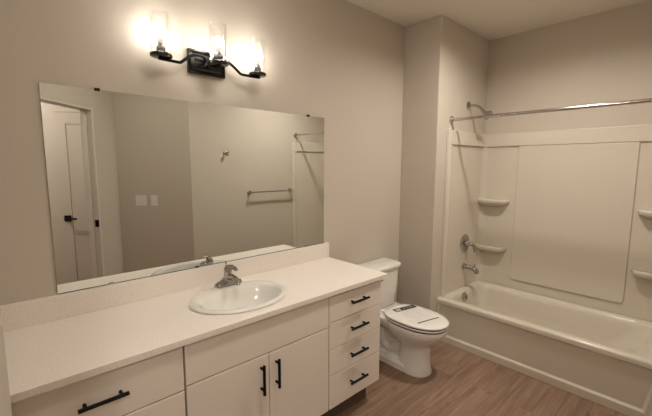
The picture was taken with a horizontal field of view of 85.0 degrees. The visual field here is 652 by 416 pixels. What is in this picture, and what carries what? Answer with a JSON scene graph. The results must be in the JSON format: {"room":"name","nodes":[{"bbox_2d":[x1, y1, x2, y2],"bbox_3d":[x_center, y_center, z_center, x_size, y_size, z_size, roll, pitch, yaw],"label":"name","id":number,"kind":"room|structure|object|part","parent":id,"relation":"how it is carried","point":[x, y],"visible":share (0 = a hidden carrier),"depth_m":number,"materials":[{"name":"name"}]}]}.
{"room":"bathroom","nodes":[
{"label":"bathroom","id":0,"kind":"room"},
{"bbox_2d":[0,308,11,415],"bbox_3d":[-0.931,0.077,0.879,0.152,2.790,1.400,-6,9,-42],"label":"wall","id":1,"kind":"structure","parent":0,"point":[5,401],"depth_m":0.82,"materials":[{"name":"beige paint"}]},
{"bbox_2d":[0,0,404,305],"bbox_3d":[-0.042,-0.140,2.708,3.950,2.790,0.120,-6,9,-42],"label":"wall","id":2,"kind":"structure","parent":0,"point":[340,62],"depth_m":2.04,"materials":[{"name":"beige paint"}]},
{"bbox_2d":[0,242,328,331],"bbox_3d":[-0.673,0.391,2.097,1.874,0.112,0.018,-6,9,-42],"label":"backsplash","id":3,"kind":"structure","parent":2,"relation":"attached to","point":[22,314],"depth_m":1.82,"materials":[{"name":"laminate"}]},
{"bbox_2d":[39,82,323,293],"bbox_3d":[-0.613,-0.135,2.094,1.618,0.933,0.010,-6,9,-42],"label":"vanity mirror","id":4,"kind":"object","parent":2,"relation":"attached to","point":[140,186],"visible":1,"depth_m":1.89,"materials":[{"name":"clear glass"}]},
{"bbox_2d":[150,17,265,78],"bbox_3d":[-0.594,-0.840,1.897,0.644,0.230,0.195,-6,9,-42],"label":"vanity light","id":5,"kind":"object","parent":2,"relation":"attached to","point":[199,62],"visible":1,"depth_m":1.90,"materials":[{"name":"black metal"}]},
{"bbox_3d":[-0.803,-0.852,1.722,0.060,0.050,0.060,-6,9,-42],"label":"bulb globe","id":6,"kind":"part","parent":5,"relation":"part of","materials":[{"name":"white glass"}]},
{"bbox_2d":[156,45,165,51],"bbox_3d":[-0.804,-0.769,1.732,0.041,0.035,0.041,-6,9,-42],"label":"socket","id":7,"kind":"object","parent":5,"relation":"attached to","point":[159,47],"depth_m":1.71,"materials":[{"name":"black metal"}]},
{"bbox_3d":[-0.724,-0.770,1.826,0.043,0.075,0.272,5,8,35],"label":"arm","id":8,"kind":"part","parent":5,"relation":"part of","materials":[{"name":"black metal"}]},
{"bbox_3d":[-0.656,-0.794,1.959,0.210,0.124,0.029,-6,9,-42],"label":"plate","id":9,"kind":"part","parent":5,"relation":"part of","materials":[{"name":"black metal"}]},
{"bbox_3d":[-0.600,-0.761,1.906,0.141,0.037,0.018,7,10,44],"label":"arm","id":10,"kind":"part","parent":5,"relation":"part of","materials":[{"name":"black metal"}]},
{"bbox_3d":[-0.564,-0.868,1.859,0.060,0.050,0.060,-6,9,-42],"label":"bulb globe","id":11,"kind":"part","parent":5,"relation":"part of","materials":[{"name":"white glass"}]},
{"bbox_2d":[215,54,222,59],"bbox_3d":[-0.564,-0.785,1.869,0.041,0.035,0.041,-6,9,-42],"label":"socket","id":12,"kind":"object","parent":5,"relation":"attached to","point":[217,56],"depth_m":1.85,"materials":[{"name":"black metal"}]},
{"bbox_3d":[-0.508,-0.792,2.021,0.284,0.075,0.044,-4,8,-30],"label":"arm","id":13,"kind":"part","parent":5,"relation":"part of","materials":[{"name":"black metal"}]},
{"bbox_3d":[-0.403,-0.894,2.085,0.060,0.050,0.060,-6,9,-42],"label":"bulb globe","id":14,"kind":"part","parent":5,"relation":"part of","materials":[{"name":"white glass"}]},
{"bbox_2d":[254,66,260,71],"bbox_3d":[-0.404,-0.811,2.095,0.041,0.035,0.041,-6,9,-42],"label":"socket","id":15,"kind":"object","parent":5,"relation":"attached to","point":[257,68],"depth_m":2.08,"materials":[{"name":"black metal"}]},
{"bbox_2d":[397,15,488,311],"bbox_3d":[1.138,-0.225,3.459,0.890,2.790,0.356,-6,9,-42],"label":"wall","id":16,"kind":"structure","parent":0,"point":[446,62],"depth_m":3.13,"materials":[{"name":"beige paint"}]},
{"bbox_2d":[467,102,492,119],"bbox_3d":[1.394,-0.884,3.219,0.092,0.180,0.222,-6,9,-42],"label":"showerhead","id":17,"kind":"object","parent":16,"relation":"attached to","point":[469,105],"visible":0.94,"depth_m":3.20,"materials":[{"name":"silver metal"}]},
{"bbox_3d":[1.373,-0.907,3.240,0.025,0.089,0.150,-6,9,-42],"label":"arm","id":18,"kind":"part","parent":17,"relation":"part of","materials":[{"name":"silver metal"}]},
{"bbox_2d":[449,98,651,123],"bbox_3d":[1.610,-0.701,2.549,0.066,0.066,1.529,-6,9,-42],"label":"shower rod","id":19,"kind":"object","parent":16,"relation":"attached to","point":[451,119],"visible":1,"depth_m":2.51,"materials":[{"name":"grey metal"}]},
{"bbox_2d":[337,341,626,415],"bbox_3d":[0.969,1.523,0.930,5.100,0.080,4.450,-6,9,-42],"label":"floor","id":20,"kind":"structure","parent":0,"point":[461,382],"depth_m":2.47,"materials":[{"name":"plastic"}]},
{"bbox_2d":[11,347,185,415],"bbox_3d":[-0.965,0.977,1.505,0.556,0.854,0.594,-6,9,-42],"label":"base cabinet","id":21,"kind":"object","parent":20,"relation":"on","point":[152,386],"visible":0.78,"depth_m":1.31,"materials":[{"name":"white wood"}]},
{"bbox_3d":[-0.783,0.680,1.255,0.155,0.014,0.037,-6,9,-42],"label":"handle","id":22,"kind":"part","parent":21,"relation":"part of","materials":[{"name":"black metal"}]},
{"bbox_3d":[-0.795,0.900,1.310,0.550,0.244,0.020,-6,9,-42],"label":"drawer","id":23,"kind":"part","parent":21,"relation":"part of","materials":[{"name":"beige wood"}]},
{"bbox_2d":[182,297,328,415],"bbox_3d":[-0.459,0.923,1.964,0.811,0.854,0.594,-6,9,-42],"label":"base cabinet","id":24,"kind":"object","parent":20,"relation":"on","point":[277,365],"visible":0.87,"depth_m":1.74,"materials":[{"name":"white wood"}]},
{"bbox_2d":[0,242,387,403],"bbox_3d":[-0.484,0.431,1.893,1.874,0.140,0.580,-6,9,-42],"label":"countertop","id":25,"kind":"structure","parent":24,"relation":"on","point":[52,342],"depth_m":1.60,"materials":[{"name":"stone"}]},
{"bbox_2d":[214,262,241,287],"bbox_3d":[-0.527,0.380,2.000,0.166,0.129,0.159,-6,9,-42],"label":"sink faucet","id":26,"kind":"object","parent":25,"relation":"on","point":[229,279],"visible":1,"depth_m":2.00,"materials":[{"name":"silver metal"}]},
{"bbox_3d":[-0.560,0.418,2.042,0.166,0.044,0.052,-6,9,-42],"label":"plate","id":27,"kind":"part","parent":26,"relation":"part of","materials":[{"name":"silver metal"}]},
{"bbox_3d":[-0.535,0.335,2.004,0.040,0.030,0.122,-6,9,-42],"label":"lever handle","id":28,"kind":"part","parent":26,"relation":"part of","materials":[{"name":"silver metal"}]},
{"bbox_3d":[-0.516,0.396,1.990,0.036,0.046,0.126,-6,9,-42],"label":"spout","id":29,"kind":"part","parent":26,"relation":"part of","materials":[{"name":"silver metal"}]},
{"bbox_2d":[189,280,287,314],"bbox_3d":[-0.454,0.531,1.904,0.534,0.146,0.420,-6,9,-42],"label":"oval sink","id":30,"kind":"object","parent":25,"relation":"in","point":[247,296],"visible":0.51,"depth_m":1.97,"materials":[{"name":"white ceramic"}]},
{"bbox_3d":[-0.438,0.980,1.649,0.404,0.506,0.020,-6,9,-42],"label":"door","id":31,"kind":"part","parent":24,"relation":"part of","materials":[{"name":"beige wood"}]},
{"bbox_3d":[-0.303,0.829,1.716,0.014,0.150,0.037,-6,9,-42],"label":"handle","id":32,"kind":"part","parent":24,"relation":"part of","materials":[{"name":"black metal"}]},
{"bbox_3d":[-0.239,0.822,1.774,0.014,0.150,0.037,-6,9,-42],"label":"handle","id":33,"kind":"part","parent":24,"relation":"part of","materials":[{"name":"black metal"}]},
{"bbox_3d":[-0.140,0.949,1.920,0.396,0.506,0.020,-6,9,-42],"label":"door","id":34,"kind":"part","parent":24,"relation":"part of","materials":[{"name":"beige wood"}]},
{"bbox_2d":[321,280,380,415],"bbox_3d":[0.011,0.874,2.390,0.460,0.854,0.594,-6,9,-42],"label":"base cabinet","id":35,"kind":"object","parent":20,"relation":"on","point":[354,314],"visible":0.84,"depth_m":2.18,"materials":[{"name":"white wood"}]},
{"bbox_3d":[0.180,1.066,2.229,0.456,0.202,0.020,-6,9,-42],"label":"drawer","id":36,"kind":"part","parent":35,"relation":"part of","materials":[{"name":"beige wood"}]},
{"bbox_3d":[0.181,0.881,2.207,0.456,0.160,0.020,-6,9,-42],"label":"drawer","id":37,"kind":"part","parent":35,"relation":"part of","materials":[{"name":"beige wood"}]},
{"bbox_3d":[0.182,0.719,2.187,0.456,0.156,0.020,-6,9,-42],"label":"drawer","id":38,"kind":"part","parent":35,"relation":"part of","materials":[{"name":"beige wood"}]},
{"bbox_3d":[0.182,0.561,2.168,0.456,0.152,0.020,-6,9,-42],"label":"drawer","id":39,"kind":"part","parent":35,"relation":"part of","materials":[{"name":"beige wood"}]},
{"bbox_3d":[0.203,1.058,2.209,0.150,0.014,0.037,-6,9,-42],"label":"handle","id":40,"kind":"part","parent":35,"relation":"part of","materials":[{"name":"black metal"}]},
{"bbox_3d":[0.203,0.881,2.188,0.150,0.014,0.037,-6,9,-42],"label":"handle","id":41,"kind":"part","parent":35,"relation":"part of","materials":[{"name":"black metal"}]},
{"bbox_3d":[0.204,0.716,2.168,0.150,0.014,0.037,-6,9,-42],"label":"handle","id":42,"kind":"part","parent":35,"relation":"part of","materials":[{"name":"black metal"}]},
{"bbox_3d":[0.204,0.554,2.149,0.150,0.014,0.037,-6,9,-42],"label":"handle","id":43,"kind":"part","parent":35,"relation":"part of","materials":[{"name":"black metal"}]},
{"bbox_2d":[358,258,448,377],"bbox_3d":[0.617,0.868,2.836,0.420,0.764,0.738,-6,9,-42],"label":"toilet","id":44,"kind":"object","parent":20,"relation":"on","point":[405,344],"visible":0.83,"depth_m":2.73,"materials":[{"name":"white ceramic"}]},
{"bbox_3d":[0.442,0.488,2.984,0.420,0.045,0.215,-6,9,-42],"label":"tank lid","id":45,"kind":"part","parent":44,"relation":"part of","materials":[{"name":"white ceramic"}]},
{"bbox_3d":[0.439,0.667,3.009,0.396,0.316,0.194,-6,9,-42],"label":"tank","id":46,"kind":"part","parent":44,"relation":"part of","materials":[{"name":"white ceramic"}]},
{"bbox_2d":[393,305,438,323],"bbox_3d":[0.695,0.823,2.771,0.216,0.002,0.290,-4,8,-29],"label":"paper label","id":47,"kind":"object","parent":44,"relation":"on","point":[418,315],"visible":1,"depth_m":2.75,"materials":[{"name":"white paper"}]},
{"bbox_3d":[0.700,0.836,2.741,0.366,0.018,0.493,-6,9,-42],"label":"lid","id":48,"kind":"part","parent":44,"relation":"part of","materials":[{"name":"white ceramic"}]},
{"bbox_3d":[0.701,0.861,2.743,0.360,0.017,0.484,-6,9,-42],"label":"seat","id":49,"kind":"part","parent":44,"relation":"part of","materials":[{"name":"white plastic"}]},
{"bbox_2d":[437,280,651,415],"bbox_3d":[1.808,1.045,2.946,0.783,0.395,1.529,-6,9,-42],"label":"bathtub","id":50,"kind":"object","parent":20,"relation":"on","point":[602,357],"visible":0.88,"depth_m":2.75,"materials":[{"name":"beige plastic"}]},
{"bbox_3d":[1.317,0.841,3.370,0.084,0.084,0.034,-6,9,-42],"label":"overflow plate","id":51,"kind":"part","parent":50,"relation":"part of","materials":[{"name":"silver metal"}]},
{"bbox_2d":[440,124,651,321],"bbox_3d":[1.825,0.105,2.855,0.734,1.493,1.543,-6,9,-42],"label":"tub surround","id":52,"kind":"object","parent":50,"relation":"on","point":[565,215],"visible":1,"depth_m":3.12,"materials":[{"name":"beige plastic"}]},
{"bbox_3d":[1.326,0.038,3.397,0.734,1.493,0.036,-6,9,-42],"label":"panel","id":53,"kind":"part","parent":52,"relation":"part of","materials":[{"name":"beige plastic"}]},
{"bbox_2d":[460,234,474,252],"bbox_3d":[1.380,0.344,3.417,0.176,0.176,0.103,-6,9,-42],"label":"shower valve","id":54,"kind":"object","parent":52,"relation":"attached to","point":[465,243],"visible":1,"depth_m":3.41,"materials":[{"name":"silver metal"}]},
{"bbox_2d":[462,263,478,273],"bbox_3d":[1.397,0.577,3.425,0.068,0.090,0.157,-6,9,-42],"label":"tub spout","id":55,"kind":"object","parent":52,"relation":"attached to","point":[474,269],"visible":1,"depth_m":3.41,"materials":[{"name":"silver metal"}]},
{"bbox_2d":[476,244,505,253],"bbox_3d":[1.631,0.412,3.563,0.098,0.076,0.300,-6,9,-42],"label":"soap shelf","id":56,"kind":"object","parent":52,"relation":"attached to","point":[480,248],"depth_m":3.53,"materials":[{"name":"beige plastic"}]},
{"bbox_2d":[478,199,508,206],"bbox_3d":[1.633,-0.048,3.507,0.098,0.076,0.300,-6,9,-42],"label":"soap shelf","id":57,"kind":"object","parent":52,"relation":"attached to","point":[481,202],"depth_m":3.47,"materials":[{"name":"beige plastic"}]},
{"bbox_3d":[2.088,0.095,3.080,0.013,1.278,0.856,-6,9,-42],"label":"panel","id":58,"kind":"part","parent":52,"relation":"part of","materials":[{"name":"beige plastic"}]},
{"bbox_2d":[631,268,651,281],"bbox_3d":[2.466,0.524,2.655,0.098,0.076,0.300,-6,9,-42],"label":"soap shelf","id":59,"kind":"object","parent":52,"relation":"attached to","point":[637,274],"depth_m":2.72,"materials":[{"name":"beige plastic"}]},
{"bbox_2d":[638,209,651,219],"bbox_3d":[2.468,0.064,2.600,0.098,0.076,0.300,-6,9,-42],"label":"soap shelf","id":60,"kind":"object","parent":52,"relation":"attached to","point":[643,214],"depth_m":2.67,"materials":[{"name":"beige plastic"}]},
{"bbox_2d":[346,0,648,40],"bbox_3d":[0.979,-1.327,0.588,5.100,0.080,4.450,-6,9,-42],"label":"ceiling","id":61,"kind":"structure","parent":0,"point":[489,19],"depth_m":2.80,"materials":[{"name":"beige paint"}]},
{"bbox_2d":[484,0,651,134],"bbox_3d":[2.077,-0.189,3.182,0.120,2.790,2.035,-6,9,-42],"label":"wall","id":62,"kind":"structure","parent":0,"point":[603,57],"depth_m":2.98,"materials":[{"name":"beige paint"}]},
{"bbox_2d":[649,393,651,415],"bbox_3d":[1.080,0.100,0.741,0.150,2.790,0.809,2,7,11],"label":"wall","id":63,"kind":"structure","parent":0,"point":[650,409],"depth_m":1.17,"materials":[{"name":"beige paint"}]}
]}

